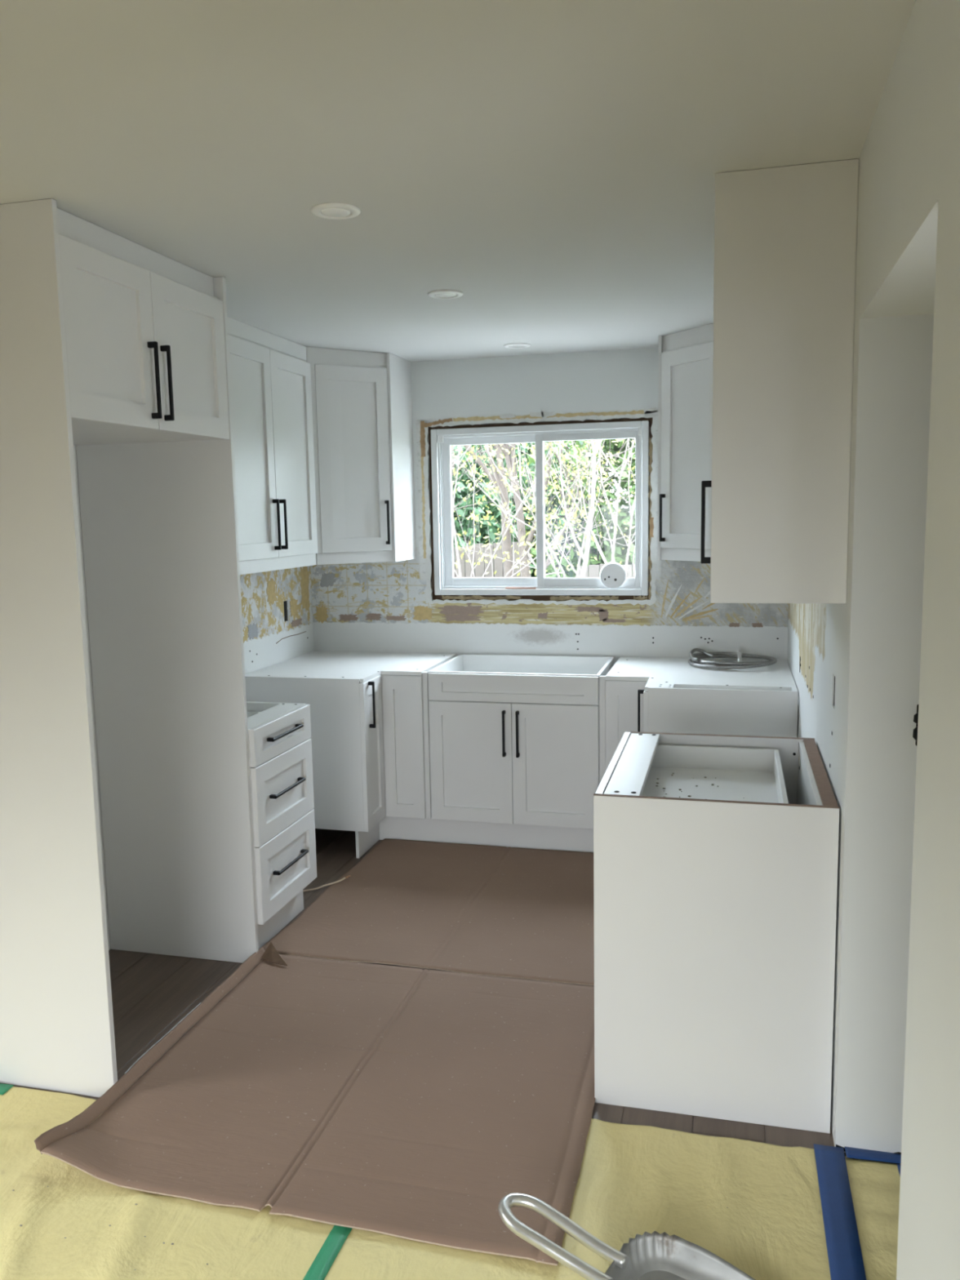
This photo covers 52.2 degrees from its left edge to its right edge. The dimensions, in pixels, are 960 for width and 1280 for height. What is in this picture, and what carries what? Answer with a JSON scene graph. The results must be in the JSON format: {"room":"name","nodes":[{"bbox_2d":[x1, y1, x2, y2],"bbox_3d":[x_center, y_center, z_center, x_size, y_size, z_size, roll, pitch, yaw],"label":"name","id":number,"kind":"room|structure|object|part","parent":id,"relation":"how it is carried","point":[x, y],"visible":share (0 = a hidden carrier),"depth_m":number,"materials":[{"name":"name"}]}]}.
{"room":"kitchen","nodes":[
{"label":"kitchen","id":0,"kind":"room"},
{"bbox_2d":[73,444,314,950],"bbox_3d":[-1.369,-0.045,4.171,0.142,2.542,2.860,1,8,14],"label":"wall","id":1,"kind":"structure","parent":0,"point":[277,627],"depth_m":5.02,"materials":[{"name":"white paint"}]},
{"bbox_2d":[57,208,229,444],"bbox_3d":[-1.251,-0.907,3.003,0.640,0.539,0.842,1,8,14],"label":"upper cabinet","id":2,"kind":"object","parent":1,"relation":"attached to","point":[144,331],"visible":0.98,"depth_m":2.88,"materials":[{"name":"white wood"}]},
{"bbox_3d":[-1.032,-0.837,2.731,0.020,0.460,0.410,1,8,14],"label":"door","id":3,"kind":"part","parent":2,"relation":"part of","materials":[{"name":"white wood"}]},
{"bbox_3d":[-0.964,-0.769,2.903,0.030,0.222,0.013,1,8,14],"label":"handle","id":4,"kind":"part","parent":2,"relation":"part of","materials":[{"name":"black metal"}]},
{"bbox_3d":[-0.947,-0.778,2.967,0.030,0.222,0.013,1,8,14],"label":"handle","id":5,"kind":"part","parent":2,"relation":"part of","materials":[{"name":"black metal"}]},
{"bbox_3d":[-0.927,-0.890,3.136,0.020,0.460,0.427,1,8,14],"label":"door","id":6,"kind":"part","parent":2,"relation":"part of","materials":[{"name":"white wood"}]},
{"bbox_2d":[226,316,317,574],"bbox_3d":[-1.048,-0.833,4.373,0.356,1.041,0.882,1,8,14],"label":"upper cabinet","id":7,"kind":"object","parent":1,"relation":"attached to","point":[271,392],"visible":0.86,"depth_m":4.31,"materials":[{"name":"white wood"}]},
{"bbox_3d":[-0.970,-0.791,4.122,0.020,0.905,0.426,1,8,14],"label":"door","id":8,"kind":"part","parent":7,"relation":"part of","materials":[{"name":"white wood"}]},
{"bbox_3d":[-0.896,-0.510,4.327,0.030,0.222,0.013,1,8,14],"label":"handle","id":9,"kind":"part","parent":7,"relation":"part of","materials":[{"name":"black metal"}]},
{"bbox_3d":[-0.920,-0.342,4.395,0.018,0.056,0.863,1,8,14],"label":"light rail","id":10,"kind":"part","parent":7,"relation":"part of","materials":[{"name":"white wood"}]},
{"bbox_3d":[-0.880,-0.518,4.391,0.030,0.222,0.013,1,8,14],"label":"handle","id":11,"kind":"part","parent":7,"relation":"part of","materials":[{"name":"black metal"}]},
{"bbox_3d":[-0.864,-0.846,4.533,0.020,0.905,0.427,1,8,14],"label":"door","id":12,"kind":"part","parent":7,"relation":"part of","materials":[{"name":"white wood"}]},
{"bbox_2d":[306,346,415,564],"bbox_3d":[-0.738,-0.924,5.049,0.620,1.043,0.635,1,8,14],"label":"upper cabinet","id":13,"kind":"object","parent":1,"relation":"attached to","point":[362,406],"visible":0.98,"depth_m":4.89,"materials":[{"name":"white wood"}]},
{"bbox_3d":[-0.625,-0.893,4.866,0.382,0.905,0.020,-5,8,-30],"label":"door","id":14,"kind":"part","parent":13,"relation":"part of","materials":[{"name":"white wood"}]},
{"bbox_3d":[-0.627,-0.416,4.934,0.417,0.056,0.017,-5,8,-30],"label":"light rail","id":15,"kind":"part","parent":13,"relation":"part of","materials":[{"name":"white wood"}]},
{"bbox_3d":[-0.469,-0.596,4.965,0.013,0.222,0.029,-5,8,-30],"label":"handle","id":16,"kind":"part","parent":13,"relation":"part of","materials":[{"name":"black metal"}]},
{"bbox_3d":[-0.407,-0.939,5.117,0.014,1.043,0.336,1,8,14],"label":"panel","id":17,"kind":"part","parent":13,"relation":"part of","materials":[{"name":"white wood"}]},
{"bbox_2d":[0,828,846,1156],"bbox_3d":[-1.203,1.520,1.607,6.900,0.120,8.500,1,8,14],"label":"floor","id":18,"kind":"structure","parent":0,"point":[152,993],"depth_m":3.35,"materials":[{"name":"laminate"}]},
{"bbox_2d":[0,198,117,1097],"bbox_3d":[-1.354,0.090,2.712,0.615,2.440,0.019,1,8,14],"label":"end panel","id":19,"kind":"object","parent":18,"relation":"on","point":[57,1028],"visible":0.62,"depth_m":2.67,"materials":[{"name":"white wood"}]},
{"bbox_2d":[75,276,258,963],"bbox_3d":[-1.140,-0.019,3.541,0.615,2.440,0.019,1,8,14],"label":"end panel","id":20,"kind":"object","parent":18,"relation":"on","point":[159,519],"visible":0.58,"depth_m":3.56,"materials":[{"name":"white wood"}]},
{"bbox_2d":[246,702,316,949],"bbox_3d":[-1.033,0.722,3.880,0.638,0.879,0.491,1,8,14],"label":"base cabinet","id":21,"kind":"object","parent":18,"relation":"on","point":[280,741],"visible":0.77,"depth_m":3.78,"materials":[{"name":"white wood"}]},
{"bbox_3d":[-0.760,0.360,3.761,0.020,0.138,0.487,1,8,14],"label":"drawer","id":22,"kind":"part","parent":21,"relation":"part of","materials":[{"name":"white wood"}]},
{"bbox_3d":[-0.756,0.578,3.789,0.020,0.294,0.487,1,8,14],"label":"drawer","id":23,"kind":"part","parent":21,"relation":"part of","materials":[{"name":"white wood"}]},
{"bbox_3d":[-0.745,0.355,3.757,0.030,0.013,0.262,1,8,14],"label":"handle","id":24,"kind":"part","parent":21,"relation":"part of","materials":[{"name":"black metal"}]},
{"bbox_3d":[-0.750,0.873,3.827,0.020,0.292,0.487,1,8,14],"label":"drawer","id":25,"kind":"part","parent":21,"relation":"part of","materials":[{"name":"white wood"}]},
{"bbox_3d":[-0.741,0.571,3.785,0.030,0.013,0.262,1,8,14],"label":"handle","id":26,"kind":"part","parent":21,"relation":"part of","materials":[{"name":"black metal"}]},
{"bbox_3d":[-0.736,0.865,3.822,0.030,0.013,0.262,1,8,14],"label":"handle","id":27,"kind":"part","parent":21,"relation":"part of","materials":[{"name":"black metal"}]},
{"bbox_2d":[34,942,595,1266],"bbox_3d":[-0.323,1.230,2.891,1.342,0.090,1.276,1,8,14],"label":"paper","id":28,"kind":"object","parent":18,"relation":"on","point":[407,1103],"visible":0.95,"depth_m":2.71,"materials":[{"name":"brown paper"}]},
{"bbox_2d":[302,875,351,892],"bbox_3d":[-0.769,1.086,4.322,0.412,0.035,0.065,-3,8,-16],"label":"cable","id":29,"kind":"object","parent":18,"relation":"on","point":[347,877],"visible":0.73,"depth_m":4.32,"materials":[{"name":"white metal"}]},
{"bbox_2d":[244,651,456,857],"bbox_3d":[-0.635,0.560,5.088,0.840,0.880,0.882,1,8,14],"label":"base cabinet","id":30,"kind":"object","parent":18,"relation":"on","point":[366,713],"visible":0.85,"depth_m":4.72,"materials":[{"name":"white wood"}]},
{"bbox_3d":[-0.852,0.542,4.691,0.615,0.734,0.016,1,8,14],"label":"panel","id":31,"kind":"part","parent":30,"relation":"part of","materials":[{"name":"white wood"}]},
{"bbox_3d":[-0.641,0.133,5.042,0.839,0.018,0.866,1,8,14],"label":"panel","id":32,"kind":"part","parent":30,"relation":"part of","materials":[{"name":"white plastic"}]},
{"bbox_3d":[-0.511,0.306,4.632,0.030,0.222,0.013,1,8,14],"label":"handle","id":33,"kind":"part","parent":30,"relation":"part of","materials":[{"name":"black metal"}]},
{"bbox_3d":[-0.516,0.542,4.724,0.020,0.714,0.246,1,8,14],"label":"door","id":34,"kind":"part","parent":30,"relation":"part of","materials":[{"name":"white wood"}]},
{"bbox_3d":[-0.374,0.526,4.824,0.204,0.714,0.020,1,8,14],"label":"door","id":35,"kind":"part","parent":30,"relation":"part of","materials":[{"name":"white wood"}]},
{"bbox_2d":[0,1086,831,1279],"bbox_3d":[-0.920,1.417,1.808,3.145,0.014,2.252,1,8,14],"label":"paper","id":36,"kind":"object","parent":18,"relation":"on","point":[633,1180],"visible":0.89,"depth_m":2.27,"materials":[{"name":"yellow paper"}]},
{"bbox_2d":[0,1083,13,1094],"bbox_3d":[-1.454,1.297,2.848,0.192,0.001,0.048,1,7,13],"label":"tape","id":37,"kind":"object","parent":36,"relation":"on","point":[4,1088],"visible":1,"depth_m":2.84,"materials":[{"name":"green plastic"}]},
{"bbox_2d":[302,1225,352,1279],"bbox_3d":[-0.437,1.412,1.801,0.044,0.003,1.080,1,8,15],"label":"tape","id":38,"kind":"object","parent":36,"relation":"on","point":[331,1246],"visible":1,"depth_m":2.17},
{"bbox_2d":[497,1192,755,1279],"bbox_3d":[0.294,1.309,2.024,0.590,0.114,0.328,4,9,33],"label":"dustpan","id":39,"kind":"object","parent":36,"relation":"on","point":[655,1255],"visible":1,"depth_m":2.10,"materials":[{"name":"metal"}]},
{"bbox_3d":[0.167,1.282,2.105,0.287,0.076,0.110,4,9,33],"label":"handle","id":40,"kind":"part","parent":39,"relation":"part of","materials":[{"name":"metal"}]},
{"bbox_2d":[262,838,594,986],"bbox_3d":[0.013,1.098,4.145,1.407,0.015,1.331,1,8,14],"label":"paper","id":41,"kind":"object","parent":18,"relation":"on","point":[526,913],"visible":0.93,"depth_m":4.00,"materials":[{"name":"brown paper"}]},
{"bbox_2d":[378,816,593,852],"bbox_3d":[0.177,0.953,4.801,1.418,0.143,0.016,1,8,14],"label":"toe kick","id":42,"kind":"object","parent":18,"relation":"on","point":[427,829],"visible":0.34,"depth_m":4.83,"materials":[{"name":"white wood"}]},
{"bbox_2d":[422,653,613,829],"bbox_3d":[0.227,0.488,4.960,0.889,0.734,0.648,1,8,14],"label":"base cabinet","id":43,"kind":"object","parent":18,"relation":"on","point":[508,739],"visible":0.93,"depth_m":4.69,"materials":[{"name":"white wood"}]},
{"bbox_3d":[-0.043,0.591,4.747,0.410,0.592,0.020,1,8,14],"label":"door","id":44,"kind":"part","parent":43,"relation":"part of","materials":[{"name":"white wood"}]},
{"bbox_3d":[0.114,0.446,4.662,0.013,0.222,0.030,1,8,14],"label":"handle","id":45,"kind":"part","parent":43,"relation":"part of","materials":[{"name":"black metal"}]},
{"bbox_3d":[0.178,0.447,4.646,0.013,0.222,0.030,1,8,14],"label":"handle","id":46,"kind":"part","parent":43,"relation":"part of","materials":[{"name":"black metal"}]},
{"bbox_3d":[0.357,0.597,4.645,0.412,0.592,0.020,1,8,14],"label":"door","id":47,"kind":"part","parent":43,"relation":"part of","materials":[{"name":"white wood"}]},
{"bbox_2d":[605,656,798,770],"bbox_3d":[1.034,0.586,4.646,0.832,0.881,0.909,1,8,14],"label":"base cabinet","id":48,"kind":"object","parent":18,"relation":"on","point":[665,695],"visible":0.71,"depth_m":4.22,"materials":[{"name":"white wood"}]},
{"bbox_3d":[0.683,0.541,4.553,0.196,0.714,0.020,1,8,14],"label":"door","id":49,"kind":"part","parent":48,"relation":"part of","materials":[{"name":"white wood"}]},
{"bbox_3d":[0.706,0.327,4.292,0.030,0.222,0.013,1,8,14],"label":"handle","id":50,"kind":"part","parent":48,"relation":"part of","materials":[{"name":"black metal"}]},
{"bbox_3d":[0.752,0.561,4.386,0.020,0.714,0.272,1,8,14],"label":"door","id":51,"kind":"part","parent":48,"relation":"part of","materials":[{"name":"white wood"}]},
{"bbox_3d":[1.028,0.158,4.600,0.832,0.018,0.892,1,8,14],"label":"panel","id":52,"kind":"part","parent":48,"relation":"part of","materials":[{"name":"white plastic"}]},
{"bbox_3d":[1.029,0.644,4.191,0.614,0.880,0.016,1,8,14],"label":"panel","id":53,"kind":"part","parent":48,"relation":"part of","materials":[{"name":"white wood"}]},
{"bbox_2d":[688,648,777,669],"bbox_3d":[1.229,0.086,4.777,0.421,0.068,0.391,1,8,14],"label":"hose","id":54,"kind":"object","parent":48,"relation":"on","point":[721,664],"visible":1,"depth_m":4.73,"materials":[{"name":"metal"}]},
{"bbox_2d":[593,731,839,1133],"bbox_3d":[0.699,0.805,2.974,0.640,0.882,0.786,1,8,14],"label":"base cabinet","id":55,"kind":"object","parent":18,"relation":"on","point":[715,907],"visible":1,"depth_m":2.60,"materials":[{"name":"white wood"}]},
{"bbox_3d":[0.414,0.434,3.007,0.020,0.140,0.768,1,8,14],"label":"drawer","id":56,"kind":"part","parent":55,"relation":"part of","materials":[{"name":"white wood"}]},
{"bbox_2d":[655,773,744,798],"bbox_3d":[0.661,0.471,2.907,0.313,0.003,0.553,1,8,14],"label":"crumbs","id":57,"kind":"object","parent":55,"relation":"in","point":[673,773],"visible":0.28,"depth_m":3.04,"materials":[{"name":"paint"}]},
{"bbox_3d":[0.814,0.757,3.338,0.599,0.880,0.016,1,8,14],"label":"panel","id":58,"kind":"part","parent":55,"relation":"part of","materials":[{"name":"white wood"}]},
{"bbox_3d":[0.983,0.739,2.892,0.049,0.723,0.753,1,8,14],"label":"panel","id":59,"kind":"part","parent":55,"relation":"part of","materials":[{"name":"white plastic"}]},
{"bbox_2d":[813,1143,866,1279],"bbox_3d":[0.649,1.419,1.563,0.075,0.001,1.960,1,8,14],"label":"tape","id":60,"kind":"object","parent":18,"relation":"on","point":[846,1262],"visible":1,"depth_m":2.26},
{"bbox_2d":[844,1156,900,1279],"bbox_3d":[1.129,1.368,1.937,0.750,0.008,0.950,1,8,14],"label":"paper","id":61,"kind":"object","parent":18,"relation":"on","point":[874,1185],"visible":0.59,"depth_m":2.28,"materials":[{"name":"yellow paper"}]},
{"bbox_2d":[897,1164,900,1177],"bbox_3d":[0.952,1.353,2.030,0.046,0.001,0.824,1,8,15],"label":"tape","id":62,"kind":"object","parent":61,"relation":"on","point":[898,1165],"visible":0.03,"depth_m":2.41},
{"bbox_2d":[844,1146,901,1163],"bbox_3d":[1.018,1.297,2.460,0.188,0.001,0.044,1,7,12],"label":"tape","id":63,"kind":"object","parent":18,"relation":"on","point":[852,1153],"visible":0.68,"depth_m":2.46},
{"bbox_2d":[0,0,915,362],"bbox_3d":[-1.255,-1.033,1.262,6.900,0.150,8.460,1,8,14],"label":"ceiling","id":64,"kind":"structure","parent":0,"point":[552,165],"depth_m":2.13,"materials":[{"name":"paint"}]},
{"bbox_2d":[311,202,360,219],"bbox_3d":[-0.385,-1.145,2.614,0.131,0.012,0.131,1,8,14],"label":"recessed light","id":65,"kind":"object","parent":64,"relation":"in","point":[333,211],"visible":1,"depth_m":2.60,"materials":[{"name":"white plastic"}]},
{"bbox_2d":[427,289,462,298],"bbox_3d":[-0.128,-1.278,3.617,0.131,0.012,0.131,1,8,14],"label":"recessed light","id":66,"kind":"object","parent":64,"relation":"in","point":[438,294],"visible":1,"depth_m":3.60,"materials":[{"name":"white plastic"}]},
{"bbox_2d":[503,342,530,348],"bbox_3d":[0.180,-1.428,4.754,0.131,0.012,0.131,1,8,14],"label":"recessed light","id":67,"kind":"object","parent":64,"relation":"in","point":[513,345],"visible":1,"depth_m":4.73,"materials":[{"name":"white plastic"}]},
{"bbox_2d":[311,347,788,664],"bbox_3d":[1.037,-0.208,5.096,4.340,2.542,0.169,1,8,14],"label":"wall","id":68,"kind":"structure","parent":0,"point":[381,606],"depth_m":5.15,"materials":[{"name":"white paint"}]},
{"bbox_2d":[431,420,649,595],"bbox_3d":[0.315,-0.683,5.196,1.150,0.886,0.114,1,8,14],"label":"window","id":69,"kind":"structure","parent":68,"relation":"in","point":[442,440],"depth_m":5.18,"materials":[{"name":"plastic"}]},
{"bbox_3d":[0.070,-0.690,5.280,0.562,0.806,0.028,1,8,14],"label":"sash","id":70,"kind":"part","parent":69,"relation":"part of","materials":[{"name":"plastic"}]},
{"bbox_2d":[505,587,536,588],"bbox_3d":[0.217,-0.276,5.223,0.165,0.007,0.009,1,8,14],"label":"wood shim","id":71,"kind":"object","parent":69,"relation":"on","point":[505,588],"visible":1,"depth_m":5.22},
{"bbox_3d":[0.566,-0.678,5.114,0.552,0.806,0.028,1,8,14],"label":"sash","id":72,"kind":"part","parent":69,"relation":"part of","materials":[{"name":"plastic"}]},
{"bbox_2d":[600,562,626,588],"bbox_3d":[0.689,-0.336,5.082,0.136,0.137,0.041,1,8,14],"label":"smoke detector","id":73,"kind":"object","parent":69,"relation":"on","point":[612,575],"visible":1,"depth_m":5.07,"materials":[{"name":"white plastic"}]},
{"bbox_2d":[787,0,959,1279],"bbox_3d":[0.603,0.338,0.880,0.192,2.542,8.300,1,8,14],"label":"wall","id":74,"kind":"structure","parent":0,"point":[861,668],"depth_m":2.21,"materials":[{"name":"white paint"}]},
{"bbox_2d":[657,323,713,561],"bbox_3d":[1.145,-0.897,4.566,0.620,1.043,0.635,1,8,14],"label":"upper cabinet","id":75,"kind":"object","parent":74,"relation":"attached to","point":[685,367],"visible":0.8,"depth_m":4.49,"materials":[{"name":"white wood"}]},
{"bbox_3d":[0.889,-0.920,4.785,0.014,1.043,0.336,1,8,14],"label":"panel","id":76,"kind":"part","parent":75,"relation":"part of","materials":[{"name":"white wood"}]},
{"bbox_3d":[0.860,-0.577,4.625,0.029,0.222,0.013,-5,8,-30],"label":"handle","id":77,"kind":"part","parent":75,"relation":"part of","materials":[{"name":"black metal"}]},
{"bbox_3d":[0.980,-0.393,4.522,0.017,0.056,0.417,-5,8,-30],"label":"light rail","id":78,"kind":"part","parent":75,"relation":"part of","materials":[{"name":"white wood"}]},
{"bbox_2d":[700,159,858,604],"bbox_3d":[0.821,-0.661,2.778,0.358,1.047,0.773,1,8,14],"label":"upper cabinet","id":79,"kind":"object","parent":74,"relation":"attached to","point":[785,237],"visible":1,"depth_m":2.40,"materials":[{"name":"white wood"}]},
{"bbox_3d":[0.613,-0.318,2.647,0.030,0.222,0.013,1,8,14],"label":"handle","id":80,"kind":"part","parent":79,"relation":"part of","materials":[{"name":"black metal"}]},
{"bbox_3d":[0.641,-0.609,2.642,0.020,0.950,0.372,1,8,14],"label":"door","id":81,"kind":"part","parent":79,"relation":"part of","materials":[{"name":"white wood"}]},
{"bbox_2d":[912,704,918,746],"bbox_3d":[1.044,0.203,2.321,0.040,0.100,0.016,-3,8,-15],"label":"strike plate","id":82,"kind":"object","parent":74,"relation":"in","point":[916,716],"depth_m":2.31,"materials":[{"name":"black metal"}]},
{"bbox_3d":[1.051,0.202,2.323,0.030,0.100,0.002,1,8,14],"label":"plate","id":83,"kind":"part","parent":82,"relation":"part of","materials":[{"name":"black metal"}]},
{"bbox_3d":[1.564,0.208,15.349,80.000,0.100,100.000,1,8,14],"label":"ground","id":84,"kind":"structure","parent":0,"visible":0},
{"bbox_2d":[451,444,501,564],"bbox_3d":[-1.407,-2.233,15.031,4.103,5.342,5.268,0,7,6],"label":"evergreen shrub","id":85,"kind":"object","parent":84,"relation":"on","point":[460,484],"visible":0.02,"depth_m":14.34,"materials":[{"name":"green plant"}]},
{"bbox_3d":[-1.511,-2.315,14.974,3.558,5.162,5.545,-1,7,-3],"label":"stem","id":86,"kind":"part","parent":85,"relation":"part of","materials":[{"name":"green plant"}]},
{"bbox_2d":[453,541,529,577],"bbox_3d":[-0.387,-0.358,12.646,2.578,1.779,0.060,-6,9,-34],"label":"fence","id":87,"kind":"object","parent":84,"relation":"on","point":[465,566],"visible":0.1,"depth_m":12.84,"materials":[{"name":"white wood"}]},
{"bbox_2d":[462,441,599,577],"bbox_3d":[-0.138,-2.211,11.303,3.368,5.814,3.443,1,8,14],"label":"tree","id":88,"kind":"object","parent":84,"relation":"on","point":[506,544],"visible":0.06,"depth_m":11.36,"materials":[{"name":"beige plant"}]},
{"bbox_2d":[451,440,617,577],"bbox_3d":[-0.330,-1.706,10.707,3.766,4.946,3.042,-3,8,-15],"label":"tree","id":89,"kind":"object","parent":84,"relation":"on","point":[457,563],"visible":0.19,"depth_m":10.54,"materials":[{"name":"yellow plant"}]},
{"bbox_2d":[451,438,635,577],"bbox_3d":[1.140,-2.075,10.324,3.742,5.743,4.660,-6,9,-32],"label":"tree","id":90,"kind":"object","parent":84,"relation":"on","point":[595,446],"visible":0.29,"depth_m":10.35,"materials":[{"name":"yellow plant"}]},
{"bbox_2d":[451,440,635,577],"bbox_3d":[0.805,-1.885,15.095,4.074,4.956,6.371,-8,10,-43],"label":"tree","id":91,"kind":"object","parent":84,"relation":"on","point":[486,528],"visible":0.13,"depth_m":14.33,"materials":[{"name":"green plant"}]},
{"bbox_2d":[482,438,635,577],"bbox_3d":[1.897,-2.123,14.140,5.268,5.505,3.483,4,9,35],"label":"tree","id":92,"kind":"object","parent":84,"relation":"on","point":[608,445],"visible":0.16,"depth_m":13.90,"materials":[{"name":"green plant"}]},
{"bbox_2d":[578,564,635,577],"bbox_3d":[2.026,-0.285,13.009,1.443,1.454,0.060,1,8,14],"label":"fence","id":93,"kind":"object","parent":84,"relation":"on","point":[593,571],"visible":0.11,"depth_m":13.02,"materials":[{"name":"white wood"}]},
{"bbox_2d":[602,438,635,577],"bbox_3d":[3.555,-2.312,13.653,3.752,6.002,4.719,-1,7,1],"label":"evergreen shrub","id":94,"kind":"object","parent":84,"relation":"on","point":[625,474],"visible":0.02,"depth_m":13.64,"materials":[{"name":"green plant"}]}
]}

